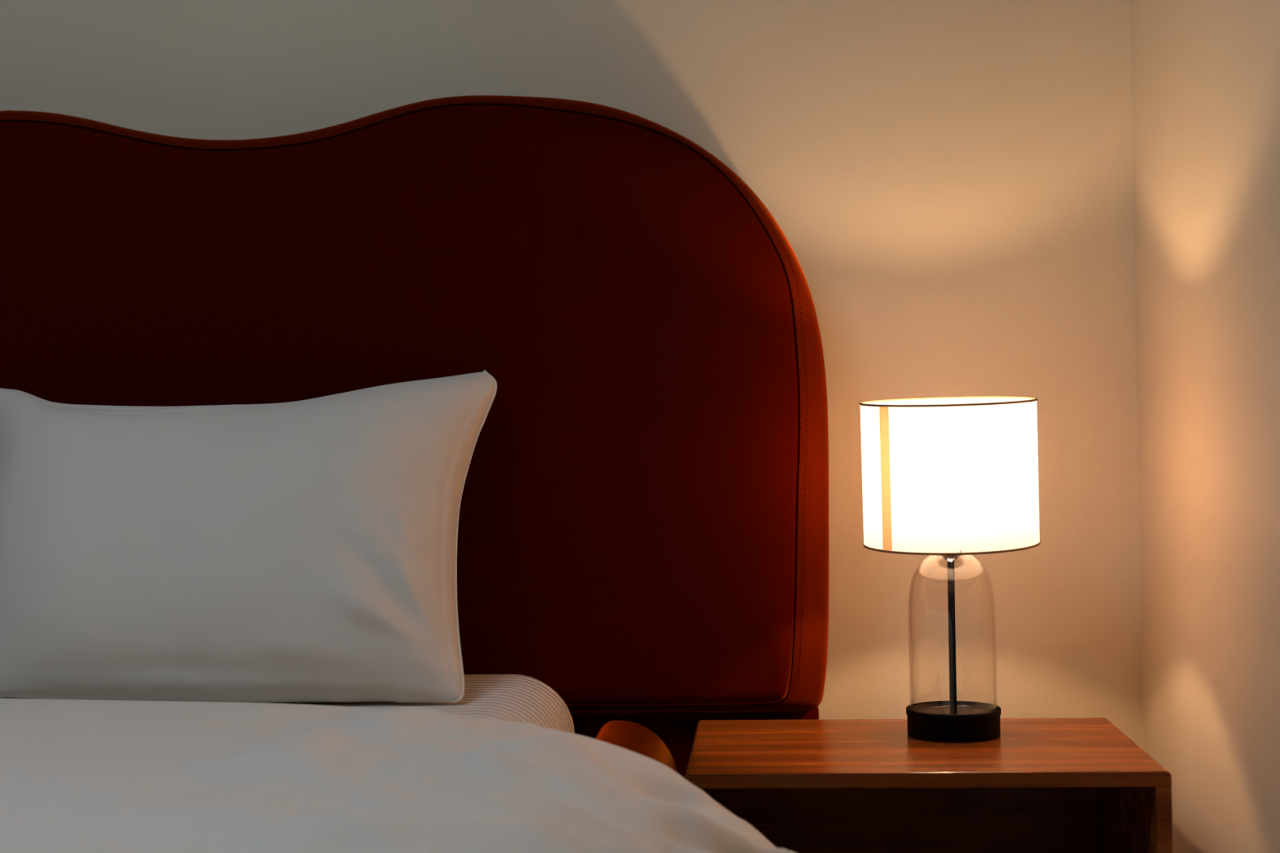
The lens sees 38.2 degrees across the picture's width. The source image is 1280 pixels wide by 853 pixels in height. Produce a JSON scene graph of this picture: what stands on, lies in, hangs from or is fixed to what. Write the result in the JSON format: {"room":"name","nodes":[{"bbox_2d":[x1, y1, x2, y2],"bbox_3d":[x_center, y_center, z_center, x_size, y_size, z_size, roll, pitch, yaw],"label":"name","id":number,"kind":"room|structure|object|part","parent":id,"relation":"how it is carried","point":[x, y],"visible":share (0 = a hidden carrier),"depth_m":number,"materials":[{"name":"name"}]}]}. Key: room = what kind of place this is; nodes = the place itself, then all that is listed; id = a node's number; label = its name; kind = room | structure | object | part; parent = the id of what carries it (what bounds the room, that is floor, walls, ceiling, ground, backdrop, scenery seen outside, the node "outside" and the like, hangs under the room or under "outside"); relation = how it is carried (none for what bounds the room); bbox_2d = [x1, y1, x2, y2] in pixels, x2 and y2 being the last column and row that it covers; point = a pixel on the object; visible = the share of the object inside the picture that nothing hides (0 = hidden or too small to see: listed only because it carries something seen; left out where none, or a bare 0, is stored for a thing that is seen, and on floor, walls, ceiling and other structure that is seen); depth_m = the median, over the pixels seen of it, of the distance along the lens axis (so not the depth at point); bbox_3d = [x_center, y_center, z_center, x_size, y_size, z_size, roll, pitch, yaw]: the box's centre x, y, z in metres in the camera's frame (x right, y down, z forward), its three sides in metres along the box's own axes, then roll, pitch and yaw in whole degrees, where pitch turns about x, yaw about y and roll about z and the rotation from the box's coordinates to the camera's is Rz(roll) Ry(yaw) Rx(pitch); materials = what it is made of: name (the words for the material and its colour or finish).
{"room":"bedroom","nodes":[
{"label":"bedroom","id":0,"kind":"room"},
{"bbox_2d":[0,0,1143,750],"bbox_3d":[-1.073,-0.408,2.952,3.877,2.720,0.120,-1,0,4],"label":"wall","id":1,"kind":"structure","parent":0,"point":[948,184],"depth_m":2.79,"materials":[{"name":"beige paint"}]},
{"bbox_2d":[1130,0,1279,852],"bbox_3d":[0.654,-0.441,0.639,0.120,2.720,4.263,-1,0,4],"label":"wall","id":2,"kind":"structure","parent":0,"point":[1206,73],"depth_m":2.31,"materials":[{"name":"beige paint"}]},
{"bbox_3d":[-1.192,0.982,0.823,3.877,0.100,4.383,-1,0,4],"label":"floor","id":3,"kind":"structure","parent":0,"visible":0},
{"bbox_2d":[0,95,829,778],"bbox_3d":[-0.986,0.229,1.745,2.394,1.400,2.250,-1,0,4],"label":"headboard","id":4,"kind":"object","parent":3,"relation":"on","point":[643,526],"visible":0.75,"depth_m":2.62,"materials":[{"name":"red fabric"}]},
{"bbox_2d":[0,674,574,733],"bbox_3d":[-0.987,0.484,1.672,1.676,0.258,1.983,-1,0,4],"label":"mattress","id":5,"kind":"object","parent":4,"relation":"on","point":[504,697],"visible":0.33,"depth_m":2.36,"materials":[{"name":"beige fabric"}]},
{"bbox_2d":[0,369,497,702],"bbox_3d":[-0.572,0.136,2.438,0.738,0.418,0.346,-1,0,4],"label":"pillow","id":6,"kind":"object","parent":5,"relation":"on","point":[303,550],"visible":1,"depth_m":2.32,"materials":[{"name":"beige fabric"}]},
{"bbox_2d":[0,698,795,852],"bbox_3d":[-1.003,0.573,1.398,2.538,0.506,1.755,-1,0,4],"label":"duvet","id":7,"kind":"object","parent":5,"relation":"on","point":[77,775],"visible":1,"depth_m":1.74,"materials":[{"name":"beige fabric"}]},
{"bbox_3d":[-0.077,0.534,1.601,0.135,0.236,2.085,-1,0,4],"label":"rail","id":8,"kind":"part","parent":4,"relation":"part of","materials":[{"name":"red fabric"}]},
{"bbox_3d":[-0.908,0.674,2.793,2.351,0.510,0.148,-1,0,4],"label":"headboard","id":9,"kind":"part","parent":4,"relation":"part of","materials":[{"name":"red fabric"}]},
{"bbox_2d":[684,717,1173,852],"bbox_3d":[0.354,0.657,2.373,0.567,0.500,0.400,-1,0,4],"label":"nightstand","id":10,"kind":"object","parent":3,"relation":"on","point":[1077,784],"visible":0.92,"depth_m":2.45,"materials":[{"name":"brown wood"}]},
{"bbox_3d":[0.080,0.671,2.392,0.018,0.482,0.400,-1,0,4],"label":"panel","id":11,"kind":"part","parent":10,"relation":"part of","materials":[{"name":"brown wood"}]},
{"bbox_3d":[0.366,0.636,2.566,0.530,0.422,0.010,-1,0,4],"label":"panel","id":12,"kind":"part","parent":10,"relation":"part of","materials":[{"name":"brown wood"}]},
{"bbox_2d":[859,395,1040,742],"bbox_3d":[0.409,0.182,2.431,0.232,0.447,0.240,-1,0,4],"label":"table lamp","id":13,"kind":"object","parent":10,"relation":"on","point":[950,477],"visible":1,"depth_m":2.34,"materials":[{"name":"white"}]},
{"bbox_3d":[0.407,0.060,2.431,0.228,0.187,0.228,-2,3,4],"label":"lamp shade","id":14,"kind":"part","parent":13,"relation":"part of","materials":[{"name":"white fabric"}]},
{"bbox_2d":[941,555,959,559],"bbox_3d":[0.408,0.139,2.431,0.040,0.072,0.040,-1,0,4],"label":"socket","id":15,"kind":"object","parent":13,"relation":"attached to","point":[946,557],"depth_m":2.42,"materials":[{"name":"silver metal"}]},
{"bbox_3d":[0.628,0.661,2.355,0.018,0.482,0.400,-1,0,4],"label":"panel","id":16,"kind":"part","parent":10,"relation":"part of","materials":[{"name":"brown wood"}]}
]}

